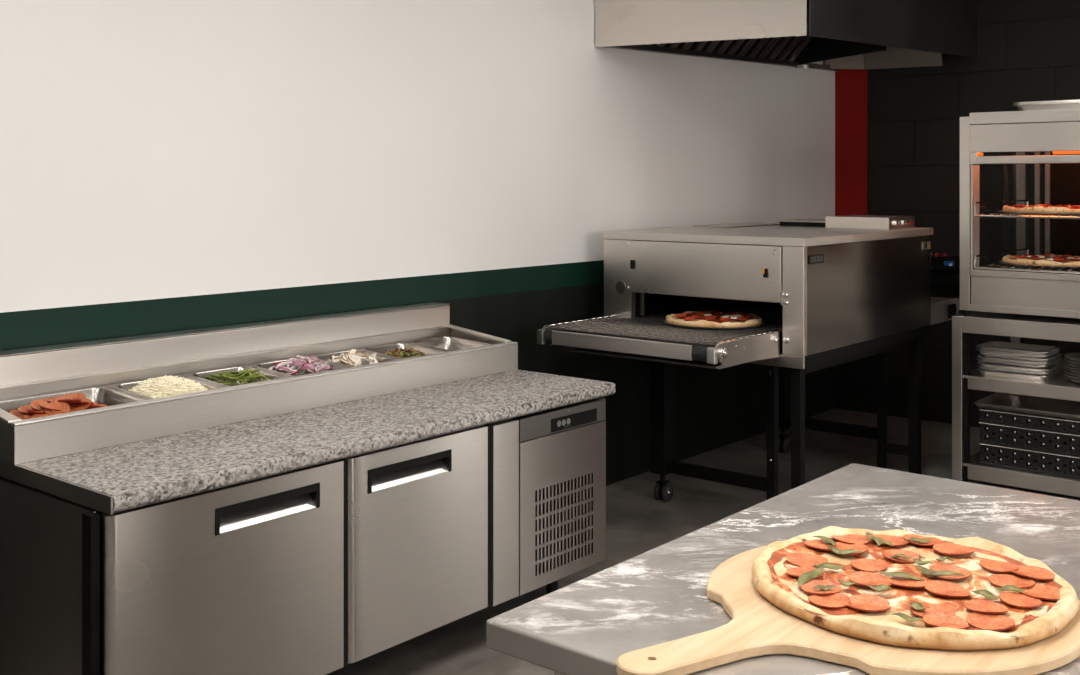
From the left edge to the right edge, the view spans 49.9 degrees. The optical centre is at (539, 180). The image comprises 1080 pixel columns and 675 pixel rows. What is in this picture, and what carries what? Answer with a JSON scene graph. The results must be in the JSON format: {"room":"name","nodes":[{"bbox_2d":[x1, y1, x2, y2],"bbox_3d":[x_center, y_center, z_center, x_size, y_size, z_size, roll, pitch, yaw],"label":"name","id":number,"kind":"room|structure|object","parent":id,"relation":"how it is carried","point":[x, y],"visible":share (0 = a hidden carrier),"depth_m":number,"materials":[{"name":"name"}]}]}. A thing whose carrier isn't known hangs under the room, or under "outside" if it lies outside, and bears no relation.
{"room":"commercial kitchen","nodes":[
{"label":"commercial kitchen","id":0,"kind":"room"},
{"bbox_2d":[0,0,835,485],"bbox_3d":[-1.182,0.000,4.378,0.150,3.200,10.000,0,0,40],"label":"wall","id":1,"kind":"structure","parent":0,"point":[166,165],"depth_m":4.86,"materials":[{"name":"white paint"}]},
{"bbox_2d":[595,0,976,70],"bbox_3d":[1.648,-1.123,6.692,1.208,0.933,2.802,0,0,40],"label":"exhaust hood","id":2,"kind":"object","parent":1,"relation":"attached to","point":[842,34],"visible":1,"depth_m":6.00,"materials":[{"name":"metal"}]},
{"bbox_2d":[797,65,808,68],"bbox_3d":[1.727,-0.748,7.615,0.080,0.025,0.080,0,0,40],"label":"cup","id":3,"kind":"object","parent":2,"relation":"on","point":[798,66],"depth_m":7.58,"materials":[{"name":"metal"}]},
{"bbox_2d":[326,408,1079,674],"bbox_3d":[1.490,1.650,2.241,6.990,0.100,10.150,0,0,40],"label":"floor","id":4,"kind":"structure","parent":0,"point":[637,523],"depth_m":5.79,"materials":[{"name":"concrete"}]},
{"bbox_2d":[0,302,614,674],"bbox_3d":[-0.766,1.065,3.956,0.986,1.068,2.113,0,0,40],"label":"prep table","id":5,"kind":"object","parent":4,"relation":"on","point":[320,523],"depth_m":3.51,"materials":[{"name":"silver metal"}]},
{"bbox_2d":[0,386,146,419],"bbox_3d":[-1.420,0.722,3.488,0.310,0.124,0.408,0,0,40],"label":"pan","id":6,"kind":"object","parent":5,"relation":"on","point":[108,396],"visible":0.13,"depth_m":3.64,"materials":[{"name":"metal"}]},
{"bbox_2d":[23,415,31,419],"bbox_3d":[-1.475,0.701,3.385,0.065,0.036,0.062,0,0,45],"label":"slice","id":7,"kind":"object","parent":6,"relation":"in","point":[24,416],"visible":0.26,"depth_m":3.39,"materials":[{"name":"red food"}]},
{"bbox_2d":[18,413,33,418],"bbox_3d":[-1.500,0.700,3.415,0.067,0.032,0.062,0,0,-33],"label":"slice","id":8,"kind":"object","parent":7,"relation":"on","point":[22,414],"visible":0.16,"depth_m":3.42,"materials":[{"name":"red food"}]},
{"bbox_2d":[18,405,32,413],"bbox_3d":[-1.514,0.680,3.444,0.067,0.018,0.067,0,0,13],"label":"slice","id":9,"kind":"object","parent":8,"relation":"on","point":[22,409],"visible":0.59,"depth_m":3.45,"materials":[{"name":"red food"}]},
{"label":"slice","id":10,"kind":"object","parent":6,"relation":"in","visible":0},
{"bbox_2d":[31,410,54,417],"bbox_3d":[-1.448,0.686,3.382,0.068,0.030,0.063,0,0,9],"label":"slice","id":11,"kind":"object","parent":10,"relation":"on","point":[52,412],"visible":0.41,"depth_m":3.39,"materials":[{"name":"red food"}]},
{"label":"slice","id":12,"kind":"object","parent":10,"relation":"on","visible":0},
{"bbox_2d":[45,401,69,414],"bbox_3d":[-1.421,0.672,3.416,0.068,0.039,0.059,0,0,-35],"label":"slice","id":13,"kind":"object","parent":12,"relation":"on","point":[63,406],"visible":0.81,"depth_m":3.43,"materials":[{"name":"red food"}]},
{"label":"slice","id":14,"kind":"object","parent":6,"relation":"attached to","visible":0},
{"label":"slice","id":15,"kind":"object","parent":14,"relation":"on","visible":0},
{"bbox_2d":[69,398,90,411],"bbox_3d":[-1.380,0.673,3.475,0.063,0.034,0.065,0,0,-28],"label":"slice","id":16,"kind":"object","parent":15,"relation":"on","point":[80,407],"visible":0.8,"depth_m":3.48,"materials":[{"name":"red food"}]},
{"label":"slice","id":17,"kind":"object","parent":6,"relation":"in","visible":0},
{"label":"slice","id":18,"kind":"object","parent":17,"relation":"on","visible":0},
{"bbox_2d":[87,405,103,408],"bbox_3d":[-1.347,0.684,3.509,0.067,0.026,0.064,0,0,22],"label":"slice","id":19,"kind":"object","parent":18,"relation":"on","point":[90,406],"visible":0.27,"depth_m":3.49,"materials":[{"name":"red food"}]},
{"label":"slice","id":20,"kind":"object","parent":6,"relation":"in","visible":0},
{"bbox_2d":[10,410,21,416],"bbox_3d":[-1.539,0.698,3.438,0.060,0.036,0.067,0,0,-15],"label":"slice","id":21,"kind":"object","parent":20,"relation":"on","point":[16,413],"visible":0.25,"depth_m":3.44,"materials":[{"name":"red food"}]},
{"label":"slice","id":22,"kind":"object","parent":6,"relation":"in","visible":0},
{"label":"slice","id":23,"kind":"object","parent":22,"relation":"on","visible":0},
{"bbox_2d":[48,396,71,401],"bbox_3d":[-1.444,0.659,3.490,0.068,0.013,0.067,0,0,37],"label":"slice","id":24,"kind":"object","parent":23,"relation":"on","point":[59,397],"visible":0.65,"depth_m":3.51,"materials":[{"name":"food"}]},
{"bbox_2d":[57,399,80,403],"bbox_3d":[-1.408,0.659,3.466,0.067,0.025,0.065,0,0,-19],"label":"slice","id":25,"kind":"object","parent":24,"relation":"on","point":[68,401],"visible":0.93,"depth_m":3.44,"materials":[{"name":"red food"}]},
{"bbox_2d":[63,394,78,398],"bbox_3d":[-1.438,0.669,3.526,0.065,0.033,0.064,0,0,-41],"label":"slice","id":26,"kind":"object","parent":23,"relation":"on","point":[75,396],"visible":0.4,"depth_m":3.55,"materials":[{"name":"red food"}]},
{"bbox_2d":[107,375,223,399],"bbox_3d":[-1.198,0.722,3.754,0.310,0.124,0.280,0,0,40],"label":"pan","id":27,"kind":"object","parent":5,"relation":"in","point":[124,387],"visible":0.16,"depth_m":3.79,"materials":[{"name":"metal"}]},
{"bbox_2d":[128,375,206,398],"bbox_3d":[-1.198,0.673,3.754,0.251,0.079,0.224,0,0,40],"label":"shredded cheese","id":28,"kind":"object","parent":27,"relation":"in","point":[164,386],"visible":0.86,"depth_m":3.71,"materials":[{"name":"white food"}]},
{"bbox_2d":[184,366,288,386],"bbox_3d":[-1.024,0.722,3.963,0.310,0.124,0.261,0,0,40],"label":"pan","id":29,"kind":"object","parent":5,"relation":"on","point":[200,375],"depth_m":4.03,"materials":[{"name":"metal"}]},
{"label":"pepper strip","id":30,"kind":"object","parent":29,"relation":"in","visible":0},
{"bbox_2d":[225,374,245,376],"bbox_3d":[-1.036,0.660,3.937,0.075,0.012,0.034,0,0,-12],"label":"pepper strip","id":31,"kind":"object","parent":30,"relation":"on","point":[234,374],"visible":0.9,"depth_m":3.92,"materials":[{"name":"green food"}]},
{"bbox_2d":[248,358,346,376],"bbox_3d":[-0.857,0.717,4.162,0.310,0.135,0.255,0,0,40],"label":"pan","id":32,"kind":"object","parent":5,"relation":"on","point":[264,365],"depth_m":4.21,"materials":[{"name":"metal"}]},
{"label":"strip","id":33,"kind":"object","parent":32,"relation":"in","visible":0},
{"label":"strip","id":34,"kind":"object","parent":33,"relation":"on","visible":0},
{"bbox_2d":[281,361,292,365],"bbox_3d":[-0.911,0.657,4.155,0.052,0.024,0.014,0,0,-6],"label":"strip","id":35,"kind":"object","parent":34,"relation":"on","point":[286,362],"visible":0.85,"depth_m":4.15,"materials":[{"name":"pink food"}]},
{"label":"strip","id":36,"kind":"object","parent":32,"relation":"in","visible":0},
{"bbox_2d":[292,361,305,365],"bbox_3d":[-0.854,0.648,4.118,0.052,0.017,0.014,0,0,-34],"label":"strip","id":37,"kind":"object","parent":36,"relation":"on","point":[300,362],"visible":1,"depth_m":4.11,"materials":[{"name":"food"}]},
{"label":"strip","id":38,"kind":"object","parent":32,"relation":"in","visible":0},
{"bbox_2d":[278,366,289,371],"bbox_3d":[-0.905,0.665,4.100,0.046,0.022,0.015,0,0,-8],"label":"strip","id":39,"kind":"object","parent":38,"relation":"on","point":[279,367],"visible":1,"depth_m":4.10,"materials":[{"name":"food"}]},
{"bbox_2d":[308,350,398,367],"bbox_3d":[-0.692,0.722,4.360,0.310,0.124,0.256,0,0,40],"label":"pan","id":40,"kind":"object","parent":5,"relation":"in","point":[324,357],"visible":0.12,"depth_m":4.42,"materials":[{"name":"metal"}]},
{"label":"mushroom slice","id":41,"kind":"object","parent":40,"relation":"in","visible":0},
{"bbox_2d":[361,357,373,364],"bbox_3d":[-0.648,0.675,4.327,0.055,0.042,0.040,0,0,-25],"label":"mushroom slice","id":42,"kind":"object","parent":41,"relation":"on","point":[364,360],"visible":0.59,"depth_m":4.32,"materials":[{"name":"beige food"}]},
{"label":"mushroom slice","id":43,"kind":"object","parent":40,"relation":"in","visible":0},
{"bbox_2d":[339,359,354,365],"bbox_3d":[-0.717,0.675,4.307,0.051,0.025,0.054,0,0,-27],"label":"mushroom slice","id":44,"kind":"object","parent":43,"relation":"on","point":[341,360],"visible":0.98,"depth_m":4.29,"materials":[{"name":"beige food"}]},
{"bbox_2d":[348,354,361,366],"bbox_3d":[-0.687,0.669,4.319,0.054,0.045,0.036,0,0,5],"label":"mushroom slice","id":45,"kind":"object","parent":43,"relation":"on","point":[352,355],"visible":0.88,"depth_m":4.32,"materials":[{"name":"beige food"}]},
{"label":"mushroom slice","id":46,"kind":"object","parent":40,"relation":"in","visible":0},
{"bbox_2d":[368,356,378,363],"bbox_3d":[-0.624,0.678,4.331,0.030,0.050,0.054,0,0,42],"label":"mushroom slice","id":47,"kind":"object","parent":46,"relation":"on","point":[371,357],"visible":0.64,"depth_m":4.34,"materials":[{"name":"beige food"}]},
{"bbox_2d":[357,342,447,358],"bbox_3d":[-0.525,0.722,4.558,0.310,0.124,0.258,0,0,40],"label":"pan","id":48,"kind":"object","parent":5,"relation":"on","point":[381,349],"visible":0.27,"depth_m":4.64,"materials":[{"name":"metal"}]},
{"bbox_2d":[385,348,426,357],"bbox_3d":[-0.524,0.688,4.558,0.174,0.057,0.150,0,0,40],"label":"chopped relish","id":49,"kind":"object","parent":48,"relation":"in","point":[401,352],"visible":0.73,"depth_m":4.54,"materials":[{"name":"green food"}]},
{"bbox_2d":[406,336,491,350],"bbox_3d":[-0.357,0.722,4.760,0.310,0.124,0.263,0,0,40],"label":"pan","id":50,"kind":"object","parent":5,"relation":"on","point":[446,343],"visible":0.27,"depth_m":4.87,"materials":[{"name":"metal"}]},
{"bbox_2d":[594,410,596,420],"bbox_3d":[0.211,0.887,4.392,0.002,0.040,0.015,0,0,40],"label":"switch","id":51,"kind":"object","parent":5,"relation":"attached to","point":[595,411],"depth_m":4.39,"materials":[{"name":"black paint"}]},
{"bbox_2d":[486,463,1079,674],"bbox_3d":[0.917,1.139,1.814,1.520,0.919,1.310,0,0,40],"label":"work table","id":52,"kind":"object","parent":4,"relation":"on","point":[658,595],"visible":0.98,"depth_m":2.11,"materials":[{"name":"stone"}]},
{"bbox_2d":[616,545,1079,674],"bbox_3d":[0.494,0.670,1.775,0.584,0.017,0.796,0,0,40],"label":"peel","id":53,"kind":"object","parent":52,"relation":"on","point":[757,626],"visible":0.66,"depth_m":1.64,"materials":[{"name":"brown wood"}]},
{"bbox_2d":[752,526,1078,650],"bbox_3d":[0.599,0.643,1.872,0.500,0.036,0.500,0,0,-19],"label":"pizza","id":54,"kind":"object","parent":53,"relation":"on","point":[896,587],"visible":1,"depth_m":1.81,"materials":[{"name":"multicoloured food"}]},
{"bbox_2d":[649,338,920,501],"bbox_3d":[1.301,1.218,6.033,0.885,0.764,1.483,0,0,40],"label":"stand","id":55,"kind":"object","parent":4,"relation":"on","point":[661,375],"visible":0.81,"depth_m":5.78,"materials":[{"name":"black metal"}]},
{"bbox_2d":[537,215,958,368],"bbox_3d":[1.270,0.511,6.112,1.113,0.644,2.777,0,0,40],"label":"oven","id":56,"kind":"object","parent":55,"relation":"on","point":[833,288],"visible":0.94,"depth_m":5.49,"materials":[{"name":"metal"}]},
{"bbox_2d":[664,319,764,329],"bbox_3d":[0.829,0.672,5.512,0.477,0.010,0.477,0,0,40],"label":"pan","id":57,"kind":"object","parent":56,"relation":"on","point":[665,321],"visible":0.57,"depth_m":5.31,"materials":[{"name":"metal"}]},
{"bbox_2d":[666,310,761,327],"bbox_3d":[0.831,0.652,5.514,0.452,0.038,0.452,0,0,24],"label":"pizza","id":58,"kind":"object","parent":57,"relation":"on","point":[714,318],"visible":1,"depth_m":5.42,"materials":[{"name":"food"}]},
{"bbox_2d":[952,311,1079,496],"bbox_3d":[2.793,1.140,5.886,1.065,0.918,0.948,0,0,40],"label":"shelving unit","id":59,"kind":"object","parent":4,"relation":"on","point":[965,467],"visible":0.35,"depth_m":5.74,"materials":[{"name":"silver metal"}]},
{"bbox_2d":[956,311,1079,341],"bbox_3d":[2.793,0.721,5.886,1.057,0.082,0.944,0,0,40],"label":"shelf","id":60,"kind":"object","parent":59,"relation":"attached to","point":[988,323],"depth_m":5.69,"materials":[{"name":"metal"}]},
{"bbox_2d":[977,368,1059,380],"bbox_3d":[2.406,0.964,5.837,0.350,0.027,0.260,0,0,39],"label":"baking pan","id":61,"kind":"object","parent":59,"relation":"on","point":[983,372],"visible":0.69,"depth_m":5.74,"materials":[{"name":"metal"}]},
{"bbox_2d":[977,364,1059,375],"bbox_3d":[2.408,0.947,5.839,0.350,0.027,0.260,0,0,39],"label":"baking pan","id":62,"kind":"object","parent":61,"relation":"on","point":[981,368],"visible":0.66,"depth_m":5.73,"materials":[{"name":"metal"}]},
{"bbox_2d":[977,362,1059,373],"bbox_3d":[2.405,0.930,5.830,0.350,0.027,0.260,0,0,39],"label":"baking pan","id":63,"kind":"object","parent":62,"relation":"on","point":[981,364],"visible":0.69,"depth_m":5.74,"materials":[{"name":"metal"}]},
{"bbox_2d":[976,357,1059,368],"bbox_3d":[2.405,0.913,5.838,0.350,0.027,0.260,0,0,41],"label":"baking pan","id":64,"kind":"object","parent":63,"relation":"on","point":[979,358],"visible":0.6,"depth_m":5.74,"materials":[{"name":"metal"}]},
{"bbox_2d":[978,355,1060,365],"bbox_3d":[2.410,0.896,5.832,0.350,0.027,0.260,0,0,40],"label":"baking pan","id":65,"kind":"object","parent":64,"relation":"on","point":[980,356],"visible":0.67,"depth_m":5.73,"materials":[{"name":"metal"}]},
{"bbox_2d":[978,352,1061,361],"bbox_3d":[2.413,0.880,5.831,0.350,0.027,0.260,0,0,41],"label":"baking pan","id":66,"kind":"object","parent":65,"relation":"on","point":[1057,355],"visible":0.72,"depth_m":5.73,"materials":[{"name":"metal"}]},
{"bbox_2d":[976,348,1059,358],"bbox_3d":[2.402,0.863,5.835,0.350,0.027,0.260,0,0,39],"label":"baking pan","id":67,"kind":"object","parent":66,"relation":"on","point":[1053,354],"visible":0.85,"depth_m":5.73,"materials":[{"name":"metal"}]},
{"bbox_2d":[976,341,1059,354],"bbox_3d":[2.403,0.846,5.834,0.350,0.027,0.260,0,0,41],"label":"baking pan","id":68,"kind":"object","parent":67,"relation":"on","point":[1009,347],"visible":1,"depth_m":5.87,"materials":[{"name":"metal"}]},
{"bbox_2d":[960,109,1079,318],"bbox_3d":[2.804,0.168,5.890,1.015,1.022,0.926,0,0,40],"label":"display cabinet","id":69,"kind":"object","parent":59,"relation":"on","point":[987,235],"visible":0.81,"depth_m":5.83,"materials":[{"name":"metal"}]},
{"bbox_2d":[998,210,1079,214],"bbox_3d":[2.623,0.159,5.889,0.556,0.010,0.556,0,0,40],"label":"pan","id":70,"kind":"object","parent":69,"relation":"in","point":[1000,211],"visible":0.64,"depth_m":5.68,"materials":[{"name":"metal"}]},
{"bbox_2d":[1003,204,1079,212],"bbox_3d":[2.619,0.139,5.890,0.510,0.038,0.510,0,0,-18],"label":"pizza","id":71,"kind":"object","parent":70,"relation":"on","point":[1069,208],"visible":0.98,"depth_m":5.73,"materials":[{"name":"orange food"}]},
{"bbox_2d":[999,260,1079,267],"bbox_3d":[2.623,0.419,5.889,0.545,0.010,0.545,0,0,40],"label":"pan","id":72,"kind":"object","parent":69,"relation":"in","point":[1001,261],"visible":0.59,"depth_m":5.69,"materials":[{"name":"metal"}]},
{"bbox_2d":[1002,254,1079,266],"bbox_3d":[2.626,0.400,5.888,0.504,0.038,0.504,0,0,-35],"label":"pizza","id":73,"kind":"object","parent":72,"relation":"on","point":[1044,259],"visible":1,"depth_m":5.79,"materials":[{"name":"food"}]},
{"bbox_2d":[1013,100,1079,110],"bbox_3d":[2.784,-0.369,5.819,0.661,0.052,0.506,0,0,40],"label":"sheet pan","id":74,"kind":"object","parent":69,"relation":"on","point":[1059,104],"visible":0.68,"depth_m":5.74,"materials":[{"name":"metal"}]},
{"bbox_2d":[963,358,1079,401],"bbox_3d":[2.803,1.010,5.877,1.031,0.064,0.944,0,0,40],"label":"shelf","id":75,"kind":"object","parent":59,"relation":"attached to","point":[1057,387],"depth_m":5.67,"materials":[{"name":"metal"}]},
{"bbox_2d":[963,452,1079,496],"bbox_3d":[2.803,1.457,5.877,1.031,0.074,0.944,0,0,40],"label":"shelf","id":76,"kind":"object","parent":59,"relation":"attached to","point":[972,469],"depth_m":5.66,"materials":[{"name":"metal"}]},
{"bbox_2d":[979,442,1079,478],"bbox_3d":[2.708,1.367,5.744,0.883,0.104,0.513,0,0,40],"label":"dish rack","id":77,"kind":"object","parent":59,"relation":"on","point":[991,454],"visible":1,"depth_m":5.68,"materials":[{"name":"metal"}]},
{"bbox_2d":[979,421,1079,455],"bbox_3d":[2.708,1.262,5.744,0.883,0.104,0.513,0,0,40],"label":"dish rack","id":78,"kind":"object","parent":77,"relation":"on","point":[991,433],"visible":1,"depth_m":5.68,"materials":[{"name":"metal"}]},
{"bbox_2d":[979,408,1079,433],"bbox_3d":[2.708,1.176,5.744,0.883,0.064,0.513,0,0,40],"label":"dish rack","id":79,"kind":"object","parent":78,"relation":"on","point":[986,415],"visible":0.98,"depth_m":5.68,"materials":[{"name":"metal"}]},
{"bbox_2d":[974,392,1079,419],"bbox_3d":[2.707,1.129,5.750,0.924,0.029,0.555,0,0,40],"label":"flat tray","id":80,"kind":"object","parent":79,"relation":"on","point":[1058,408],"visible":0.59,"depth_m":5.88,"materials":[{"name":"metal"}]},
{"bbox_2d":[1066,376,1079,383],"bbox_3d":[2.714,0.965,5.592,0.328,0.025,0.328,0,0,40],"label":"round pan","id":81,"kind":"object","parent":59,"relation":"on","point":[1067,377],"visible":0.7,"depth_m":5.57,"materials":[{"name":"metal"}]},
{"bbox_2d":[1064,372,1079,380],"bbox_3d":[2.706,0.950,5.592,0.328,0.025,0.328,0,0,40],"label":"round pan","id":82,"kind":"object","parent":81,"relation":"on","point":[1065,373],"visible":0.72,"depth_m":5.59,"materials":[{"name":"metal"}]},
{"bbox_2d":[1065,369,1079,377],"bbox_3d":[2.711,0.936,5.590,0.328,0.025,0.328,0,0,40],"label":"round pan","id":83,"kind":"object","parent":82,"relation":"on","point":[1066,370],"visible":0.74,"depth_m":5.58,"materials":[{"name":"metal"}]},
{"bbox_2d":[1065,366,1079,374],"bbox_3d":[2.711,0.921,5.598,0.328,0.025,0.328,0,0,40],"label":"round pan","id":84,"kind":"object","parent":83,"relation":"on","point":[1067,368],"visible":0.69,"depth_m":5.58,"materials":[{"name":"metal"}]},
{"bbox_2d":[1064,363,1079,371],"bbox_3d":[2.707,0.907,5.594,0.328,0.025,0.328,0,0,40],"label":"round pan","id":85,"kind":"object","parent":84,"relation":"on","point":[1065,364],"visible":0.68,"depth_m":5.59,"materials":[{"name":"metal"}]},
{"bbox_2d":[1065,360,1079,368],"bbox_3d":[2.710,0.892,5.595,0.328,0.025,0.328,0,0,40],"label":"round pan","id":86,"kind":"object","parent":85,"relation":"on","point":[1066,362],"visible":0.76,"depth_m":5.58,"materials":[{"name":"metal"}]},
{"bbox_2d":[1064,357,1079,365],"bbox_3d":[2.707,0.878,5.594,0.328,0.025,0.328,0,0,40],"label":"round pan","id":87,"kind":"object","parent":86,"relation":"on","point":[1065,358],"visible":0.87,"depth_m":5.58,"materials":[{"name":"metal"}]},
{"bbox_2d":[1064,352,1079,362],"bbox_3d":[2.709,0.863,5.597,0.328,0.025,0.328,0,0,40],"label":"round pan","id":88,"kind":"object","parent":87,"relation":"on","point":[1075,357],"visible":0.98,"depth_m":5.69,"materials":[{"name":"metal"}]},
{"bbox_2d":[836,0,1079,427],"bbox_3d":[4.754,0.000,6.029,6.840,3.200,0.150,0,0,40],"label":"wall","id":89,"kind":"structure","parent":0,"point":[1028,50],"depth_m":7.67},
{"bbox_2d":[835,69,867,215],"bbox_3d":[2.169,-0.535,8.085,0.235,2.130,0.012,0,0,40],"label":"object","id":90,"kind":"structure","parent":89,"relation":"attached to","point":[851,85],"depth_m":8.08,"materials":[{"name":"red paint"}]},
{"bbox_2d":[931,253,959,286],"bbox_3d":[2.596,0.574,7.579,0.301,0.212,0.239,0,0,40],"label":"control panel","id":91,"kind":"object","parent":89,"relation":"attached to","point":[945,269],"visible":0.52,"depth_m":7.48,"materials":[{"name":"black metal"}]},
{"label":"slice","id":92,"kind":"object","parent":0,"visible":0},
{"bbox_2d":[26,410,45,413],"bbox_3d":[-1.478,0.683,3.419,0.067,0.026,0.065,0,0,2],"label":"slice","id":93,"kind":"object","parent":92,"relation":"on","point":[29,411],"visible":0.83,"depth_m":3.39,"materials":[{"name":"red food"}]},
{"label":"slice","id":94,"kind":"object","parent":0,"visible":0},
{"label":"slice","id":95,"kind":"object","parent":94,"relation":"on","visible":0},
{"bbox_2d":[74,401,93,404],"bbox_3d":[-1.380,0.668,3.499,0.066,0.022,0.067,0,0,-26],"label":"slice","id":96,"kind":"object","parent":95,"relation":"on","point":[77,402],"visible":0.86,"depth_m":3.48,"materials":[{"name":"red food"}]},
{"label":"slice","id":97,"kind":"object","parent":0,"visible":0},
{"label":"slice","id":98,"kind":"object","parent":97,"relation":"on","visible":0},
{"label":"slice","id":99,"kind":"object","parent":98,"relation":"on","visible":0},
{"bbox_2d":[68,393,85,398],"bbox_3d":[-1.417,0.667,3.528,0.067,0.037,0.060,0,0,-8],"label":"slice","id":100,"kind":"object","parent":99,"relation":"on","point":[80,395],"visible":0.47,"depth_m":3.55,"materials":[{"name":"red food"}]},
{"label":"slice","id":101,"kind":"object","parent":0,"visible":0},
{"bbox_2d":[39,403,60,410],"bbox_3d":[-1.445,0.669,3.430,0.065,0.024,0.067,0,0,-23],"label":"slice","id":102,"kind":"object","parent":101,"relation":"on","point":[43,405],"visible":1,"depth_m":3.42,"materials":[{"name":"food"}]},
{"bbox_2d":[31,399,46,410],"bbox_3d":[-1.478,0.668,3.447,0.065,0.029,0.065,0,0,-14],"label":"slice","id":103,"kind":"object","parent":102,"relation":"on","point":[35,405],"visible":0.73,"depth_m":3.45,"materials":[{"name":"red food"}]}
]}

